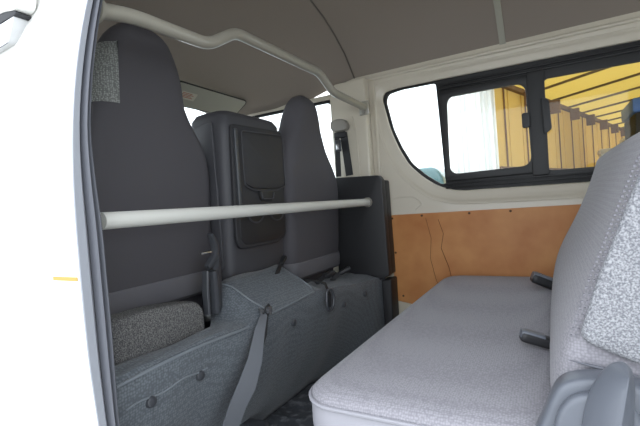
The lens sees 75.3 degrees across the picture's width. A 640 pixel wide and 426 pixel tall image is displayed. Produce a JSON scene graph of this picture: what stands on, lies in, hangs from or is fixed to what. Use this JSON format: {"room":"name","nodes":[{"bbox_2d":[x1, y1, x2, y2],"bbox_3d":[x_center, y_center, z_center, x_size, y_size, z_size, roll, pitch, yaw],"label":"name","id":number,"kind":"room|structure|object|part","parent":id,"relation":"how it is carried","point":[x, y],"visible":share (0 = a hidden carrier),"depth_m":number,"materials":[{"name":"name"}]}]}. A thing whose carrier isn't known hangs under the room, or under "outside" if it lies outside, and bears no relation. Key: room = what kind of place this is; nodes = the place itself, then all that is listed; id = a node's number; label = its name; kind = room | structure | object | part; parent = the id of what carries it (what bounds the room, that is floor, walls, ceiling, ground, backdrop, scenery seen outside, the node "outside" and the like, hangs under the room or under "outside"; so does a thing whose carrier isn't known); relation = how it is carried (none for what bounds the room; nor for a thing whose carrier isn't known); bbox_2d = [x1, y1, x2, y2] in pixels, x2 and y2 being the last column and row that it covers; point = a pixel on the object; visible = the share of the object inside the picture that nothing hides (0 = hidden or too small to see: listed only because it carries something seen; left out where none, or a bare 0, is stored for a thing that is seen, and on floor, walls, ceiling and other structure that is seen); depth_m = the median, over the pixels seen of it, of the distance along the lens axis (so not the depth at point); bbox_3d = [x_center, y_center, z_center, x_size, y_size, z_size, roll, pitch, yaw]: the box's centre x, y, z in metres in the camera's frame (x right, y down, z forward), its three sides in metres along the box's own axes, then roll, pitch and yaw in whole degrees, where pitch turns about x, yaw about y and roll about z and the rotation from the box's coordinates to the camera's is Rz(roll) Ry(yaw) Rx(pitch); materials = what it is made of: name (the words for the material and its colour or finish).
{"room":"vehicle interior","nodes":[
{"label":"vehicle interior","id":0,"kind":"room"},
{"bbox_2d":[0,0,97,425],"bbox_3d":[-0.582,0.146,0.900,0.428,1.560,0.128,-4,1,29],"label":"wall","id":1,"kind":"structure","parent":0,"point":[45,379],"depth_m":0.81,"materials":[{"name":"white paint"}]},
{"bbox_2d":[0,0,35,52],"bbox_3d":[-0.717,-0.423,0.926,0.254,0.136,0.034,-4,1,29],"label":"door handle","id":2,"kind":"object","parent":1,"relation":"attached to","point":[14,14],"visible":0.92,"depth_m":0.88,"materials":[{"name":"white paint"}]},
{"bbox_3d":[-0.728,-0.382,0.937,0.220,0.052,0.030,-4,1,29],"label":"recess plate","id":3,"kind":"part","parent":2,"relation":"part of","materials":[{"name":"grey plastic"}]},
{"bbox_2d":[53,276,77,280],"bbox_3d":[-0.467,0.121,0.761,0.077,0.007,0.003,-4,1,29],"label":"tape","id":4,"kind":"object","parent":1,"relation":"attached to","point":[54,277],"visible":1,"depth_m":0.76,"materials":[{"name":"yellow plastic"}]},
{"bbox_2d":[72,0,106,425],"bbox_3d":[-0.401,0.135,0.803,0.020,1.560,0.134,-4,1,29],"label":"door frame","id":5,"kind":"structure","parent":1,"relation":"attached to","point":[79,207],"depth_m":0.75,"materials":[{"name":"grey metal"}]},
{"bbox_2d":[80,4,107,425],"bbox_3d":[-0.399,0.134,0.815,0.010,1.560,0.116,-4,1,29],"label":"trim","id":6,"kind":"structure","parent":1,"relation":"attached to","point":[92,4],"depth_m":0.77,"materials":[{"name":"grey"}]},
{"bbox_2d":[80,0,119,425],"bbox_3d":[-0.389,0.133,0.814,0.018,1.560,0.118,-4,1,29],"label":"trim","id":7,"kind":"structure","parent":1,"relation":"attached to","point":[85,160],"depth_m":0.77,"materials":[{"name":"grey rubber"}]},
{"bbox_2d":[96,0,352,114],"bbox_3d":[-0.601,-0.745,1.717,0.889,0.371,1.604,-4,1,29],"label":"ceiling","id":8,"kind":"structure","parent":0,"point":[236,68],"depth_m":2.00,"materials":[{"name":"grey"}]},
{"bbox_2d":[180,80,245,112],"bbox_3d":[-0.572,-0.614,2.179,0.141,0.140,0.527,-4,1,29],"label":"sun visor","id":9,"kind":"object","parent":8,"relation":"attached to","point":[197,97],"visible":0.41,"depth_m":2.16,"materials":[{"name":"beige vinyl"}]},
{"bbox_2d":[204,272,336,328],"bbox_3d":[-0.727,0.572,1.861,1.125,0.395,1.410,-4,1,29],"label":"deck","id":10,"kind":"object","parent":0,"point":[207,318],"visible":0.1,"depth_m":1.38,"materials":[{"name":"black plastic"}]},
{"bbox_2d":[91,23,222,364],"bbox_3d":[-0.689,-0.074,1.323,0.740,0.905,0.497,-4,1,29],"label":"seat","id":11,"kind":"object","parent":10,"relation":"on","point":[163,280],"visible":0.7,"depth_m":1.16,"materials":[{"name":"fabric"},{"name":"vinyl"},{"name":"plastic"}]},
{"bbox_3d":[-0.327,0.114,1.260,0.018,0.109,0.058,-4,1,29],"label":"recliner lever","id":12,"kind":"part","parent":11,"relation":"part of","materials":[{"name":"grey plastic"}]},
{"bbox_2d":[192,111,285,280],"bbox_3d":[-0.289,-0.039,1.582,0.198,0.650,0.347,-4,1,29],"label":"seat","id":13,"kind":"object","parent":10,"relation":"on","point":[243,153],"visible":0.8,"depth_m":1.46,"materials":[{"name":"fabric"},{"name":"vinyl"},{"name":"black plastic"}]},
{"bbox_3d":[-0.225,-0.101,1.546,0.013,0.440,0.311,-4,1,29],"label":"panel","id":14,"kind":"part","parent":13,"relation":"part of","materials":[{"name":"grey plastic"}]},
{"bbox_2d":[240,130,285,200],"bbox_3d":[-0.207,-0.177,1.564,0.014,0.260,0.261,-4,1,29],"label":"tray","id":15,"kind":"object","parent":13,"relation":"on","point":[262,174],"depth_m":1.54,"materials":[{"name":"grey plastic"}]},
{"bbox_2d":[278,95,339,282],"bbox_3d":[-0.266,-0.087,2.042,0.641,0.841,0.487,-4,1,29],"label":"seat","id":16,"kind":"object","parent":10,"relation":"on","point":[311,238],"visible":0.73,"depth_m":1.81,"materials":[{"name":"grey fabric"}]},
{"bbox_2d":[302,268,332,282],"bbox_3d":[-0.271,0.280,2.073,0.560,0.108,0.476,-4,1,29],"label":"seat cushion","id":17,"kind":"object","parent":16,"relation":"on","point":[316,276],"depth_m":1.95,"materials":[{"name":"grey fabric"}]},
{"bbox_2d":[265,380,317,425],"bbox_3d":[1.005,0.731,0.903,2.980,0.061,1.540,-4,1,29],"label":"floor","id":18,"kind":"structure","parent":0,"point":[297,411],"depth_m":1.62,"materials":[{"name":"black carpet"}]},
{"bbox_2d":[115,264,385,425],"bbox_3d":[-0.124,0.488,1.515,0.248,0.579,1.466,-4,1,29],"label":"cover","id":19,"kind":"object","parent":18,"relation":"on","point":[193,380],"visible":0.86,"depth_m":1.32,"materials":[{"name":"fabric"}]},
{"bbox_2d":[222,303,271,425],"bbox_3d":[-0.193,0.433,1.170,0.061,0.301,0.266,-4,1,21],"label":"belt","id":20,"kind":"object","parent":19,"relation":"hanging from","point":[246,386],"visible":1,"depth_m":1.13,"materials":[{"name":"grey woven fabric webbing"}]},
{"bbox_2d":[275,255,286,273],"bbox_3d":[-0.148,0.201,1.570,0.022,0.072,0.088,-4,1,19],"label":"belt buckle","id":21,"kind":"object","parent":19,"relation":"on","point":[283,258],"visible":0.99,"depth_m":1.57,"materials":[{"name":"black plastic"}]},
{"bbox_2d":[304,279,334,311],"bbox_3d":[0.001,0.319,1.600,0.118,0.131,0.047,-4,1,-2],"label":"loop","id":22,"kind":"object","parent":19,"relation":"hanging from","point":[327,293],"visible":0.99,"depth_m":1.60,"materials":[{"name":"black plastic"}]},
{"bbox_2d":[315,270,334,284],"bbox_3d":[0.021,0.277,1.772,0.108,0.053,0.028,-5,1,-41],"label":"belt buckle","id":23,"kind":"object","parent":19,"relation":"on","point":[330,273],"visible":0.97,"depth_m":1.77,"materials":[{"name":"black plastic"}]},
{"bbox_2d":[330,266,350,279],"bbox_3d":[0.092,0.282,1.895,0.100,0.072,0.028,-4,1,-1],"label":"belt buckle","id":24,"kind":"object","parent":19,"relation":"on","point":[346,269],"visible":0.98,"depth_m":1.89,"materials":[{"name":"black plastic"}]},
{"bbox_2d":[309,132,639,425],"bbox_3d":[0.581,0.278,1.214,0.804,0.907,1.352,-4,1,29],"label":"seat","id":25,"kind":"object","parent":18,"relation":"on","point":[456,356],"visible":0.97,"depth_m":0.83,"materials":[{"name":"grey fabric"},{"name":"black plastic"},{"name":"grey plastic"}]},
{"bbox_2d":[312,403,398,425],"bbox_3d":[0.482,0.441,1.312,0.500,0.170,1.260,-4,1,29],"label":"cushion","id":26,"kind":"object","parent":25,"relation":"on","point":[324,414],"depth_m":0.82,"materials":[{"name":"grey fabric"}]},
{"bbox_2d":[312,275,551,425],"bbox_3d":[0.474,0.332,1.310,0.496,0.052,1.256,-4,1,29],"label":"seat cushion","id":27,"kind":"object","parent":25,"relation":"on","point":[456,356],"depth_m":0.94,"materials":[{"name":"grey fabric"}]},
{"bbox_2d":[519,328,549,348],"bbox_3d":[0.521,0.301,0.995,0.077,0.044,0.038,-4,1,17],"label":"belt buckle","id":28,"kind":"object","parent":25,"relation":"on","point":[528,336],"visible":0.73,"depth_m":0.98,"materials":[{"name":"black plastic"}]},
{"bbox_2d":[530,271,552,289],"bbox_3d":[0.843,0.256,1.540,0.111,0.076,0.055,-4,1,17],"label":"belt buckle","id":29,"kind":"object","parent":25,"relation":"on","point":[538,278],"visible":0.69,"depth_m":1.52,"materials":[{"name":"black plastic"}]},
{"bbox_3d":[0.787,0.072,1.138,0.302,0.529,1.175,-4,1,29],"label":"backrest","id":30,"kind":"part","parent":25,"relation":"part of","materials":[{"name":"grey fabric"}]},
{"bbox_3d":[0.402,0.306,0.579,0.071,0.190,0.055,-4,1,29],"label":"recliner lever","id":31,"kind":"part","parent":25,"relation":"part of","materials":[{"name":"grey plastic"}]},
{"bbox_3d":[0.511,0.056,0.613,0.227,0.380,0.022,-4,1,29],"label":"panel","id":32,"kind":"part","parent":25,"relation":"part of","materials":[{"name":"grey fabric"}]},
{"bbox_2d":[330,78,374,177],"bbox_3d":[0.189,-0.118,2.178,0.200,1.125,0.069,-4,1,29],"label":"pillar","id":33,"kind":"structure","parent":0,"point":[357,89],"depth_m":2.13,"materials":[{"name":"beige paint"}]},
{"bbox_2d":[99,0,369,115],"bbox_3d":[-0.123,-0.502,1.470,0.056,0.143,1.427,-4,1,29],"label":"pipe","id":34,"kind":"object","parent":33,"relation":"attached to","point":[111,12],"visible":0.98,"depth_m":1.14,"materials":[{"name":"beige metal"}]},
{"bbox_2d":[330,119,352,176],"bbox_3d":[0.112,-0.336,2.132,0.105,0.295,0.060,-4,1,29],"label":"belt","id":35,"kind":"object","parent":33,"relation":"hanging from","point":[340,126],"visible":1,"depth_m":2.12,"materials":[{"name":"grey fabric"}]},
{"bbox_2d":[248,11,639,313],"bbox_3d":[0.904,0.112,1.820,4.070,1.775,0.072,-4,1,29],"label":"wall","id":36,"kind":"structure","parent":0,"point":[411,192],"depth_m":1.92,"materials":[{"name":"beige metal"}]},
{"bbox_2d":[100,197,371,229],"bbox_3d":[-0.103,-0.017,1.448,0.047,0.047,1.393,-4,1,29],"label":"bar","id":37,"kind":"object","parent":36,"relation":"attached to","point":[120,219],"visible":0.94,"depth_m":1.09,"materials":[{"name":"grey metal"}]},
{"bbox_2d":[252,100,329,117],"bbox_3d":[-0.268,-0.324,2.402,0.848,0.514,0.018,-4,1,29],"label":"window","id":38,"kind":"structure","parent":36,"relation":"in","point":[325,101],"depth_m":2.37,"materials":[{"name":"black rubber"}]},
{"bbox_2d":[310,0,354,78],"bbox_3d":[-0.215,-0.801,1.497,0.007,0.272,1.585,-4,1,29],"label":"trim","id":39,"kind":"structure","parent":36,"relation":"attached to","point":[310,0],"depth_m":2.01,"materials":[{"name":"grey plastic"}]},
{"bbox_2d":[352,116,360,175],"bbox_3d":[0.185,-0.340,2.125,0.026,0.311,0.006,-4,1,29],"label":"trim","id":40,"kind":"structure","parent":36,"relation":"attached to","point":[352,116],"depth_m":2.12,"materials":[{"name":"beige paint"}]},
{"bbox_2d":[336,175,398,324],"bbox_3d":[0.236,0.196,2.135,0.280,0.774,0.105,-4,1,29],"label":"pillar trim panel","id":41,"kind":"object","parent":36,"relation":"attached to","point":[366,245],"depth_m":2.07,"materials":[{"name":"black plastic"}]},
{"bbox_3d":[0.211,0.075,2.108,0.277,0.529,0.046,-4,1,29],"label":"panel","id":42,"kind":"part","parent":41,"relation":"part of","materials":[{"name":"black plastic"}]},
{"bbox_3d":[0.357,0.450,2.088,0.050,0.251,0.095,-4,1,29],"label":"panel","id":43,"kind":"part","parent":41,"relation":"part of","materials":[{"name":"black plastic"}]},
{"bbox_2d":[372,84,387,277],"bbox_3d":[0.314,-0.114,2.143,0.016,1.100,0.014,-4,1,29],"label":"trim","id":44,"kind":"structure","parent":36,"relation":"attached to","point":[373,85],"depth_m":2.13,"materials":[{"name":"beige paint"}]},
{"bbox_2d":[392,204,580,303],"bbox_3d":[1.041,0.196,1.750,1.532,0.466,0.012,-4,1,29],"label":"plywood panel","id":45,"kind":"object","parent":36,"relation":"attached to","point":[430,248],"visible":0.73,"depth_m":1.92,"materials":[{"name":"brown wood"}]},
{"bbox_2d":[493,0,505,44],"bbox_3d":[0.411,-0.839,1.143,0.026,0.271,1.584,-4,1,29],"label":"trim","id":46,"kind":"structure","parent":36,"relation":"attached to","point":[497,4],"depth_m":1.77,"materials":[{"name":"beige"}]},
{"bbox_2d":[383,40,639,189],"bbox_3d":[1.030,-0.394,1.747,1.605,0.568,0.059,-4,1,29],"label":"window","id":47,"kind":"structure","parent":36,"relation":"in","point":[532,76],"depth_m":1.80,"materials":[{"name":"black rubber"}]},
{"bbox_3d":[0.764,-0.380,1.900,0.421,0.435,0.019,-4,1,29],"label":"sliding sash","id":48,"kind":"part","parent":47,"relation":"part of","materials":[{"name":"black rubber"}]},
{"bbox_2d":[312,0,639,77],"bbox_3d":[1.001,-0.888,0.808,2.797,0.286,1.604,-4,1,29],"label":"ceiling","id":49,"kind":"structure","parent":0,"point":[375,36],"depth_m":1.84,"materials":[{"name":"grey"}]},
{"bbox_3d":[3.966,1.090,6.487,26.000,0.100,30.000,-4,1,29],"label":"ground","id":50,"kind":"structure","parent":0,"visible":0},
{"bbox_2d":[419,167,445,183],"bbox_3d":[0.214,0.386,6.806,4.040,1.837,1.640,-4,1,29],"label":"parked car","id":51,"kind":"object","parent":50,"relation":"on","point":[438,174],"visible":0.03,"depth_m":5.29,"materials":[{"name":"teal metal"}]},
{"bbox_2d":[494,62,639,169],"bbox_3d":[7.625,-1.049,5.951,14.161,3.650,6.658,-5,2,-45],"label":"building","id":52,"kind":"structure","parent":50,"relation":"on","point":[586,108],"depth_m":6.75,"materials":[{"name":"yellow metal"}]},
{"bbox_2d":[447,89,499,172],"bbox_3d":[1.895,-0.511,5.056,0.579,3.350,0.180,-4,1,-2],"label":"sheet","id":53,"kind":"object","parent":52,"relation":"hanging from","point":[472,125],"visible":0.23,"depth_m":5.03,"materials":[{"name":"white fabric"}]},
{"bbox_3d":[2.510,-0.289,5.487,0.030,2.900,0.012,-5,2,-45],"label":"post","id":54,"kind":"part","parent":52,"relation":"part of","materials":[{"name":"brown"}]},
{"bbox_3d":[3.064,-0.340,6.034,0.030,2.900,0.012,-5,2,-45],"label":"post","id":55,"kind":"part","parent":52,"relation":"part of","materials":[{"name":"yellow"}]},
{"bbox_3d":[5.471,-0.822,8.408,9.000,0.120,0.050,-5,2,-45],"label":"wall rail","id":56,"kind":"part","parent":52,"relation":"part of","materials":[{"name":"yellow"}]},
{"bbox_3d":[4.171,-0.442,7.128,0.030,2.900,0.012,-5,2,-45],"label":"post","id":57,"kind":"part","parent":52,"relation":"part of","materials":[{"name":"brown"}]},
{"bbox_3d":[5.392,-1.949,8.383,9.000,0.060,0.060,-5,2,-45],"label":"wall rail","id":58,"kind":"part","parent":52,"relation":"part of","materials":[{"name":"brown"}]},
{"bbox_3d":[4.724,-0.493,7.676,0.030,2.900,0.012,-5,2,-45],"label":"post","id":59,"kind":"part","parent":52,"relation":"part of","materials":[{"name":"brown"}]},
{"bbox_3d":[5.278,-0.544,8.223,0.030,2.900,0.012,-5,2,-45],"label":"post","id":60,"kind":"part","parent":52,"relation":"part of","materials":[{"name":"brown"}]},
{"bbox_3d":[5.831,-0.595,8.770,0.030,2.900,0.012,-5,2,-45],"label":"post","id":61,"kind":"part","parent":52,"relation":"part of","materials":[{"name":"brown"}]},
{"bbox_2d":[597,148,611,157],"bbox_3d":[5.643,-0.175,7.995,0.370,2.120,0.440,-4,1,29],"label":"crate","id":62,"kind":"object","parent":50,"relation":"on","point":[600,152],"visible":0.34,"depth_m":7.86,"materials":[{"name":"white"}]},
{"bbox_2d":[621,97,639,139],"bbox_3d":[5.699,-0.463,6.551,1.280,2.720,1.230,-4,1,29],"label":"container","id":63,"kind":"object","parent":50,"relation":"on","point":[630,115],"visible":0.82,"depth_m":6.55,"materials":[{"name":"blue"}]}
]}

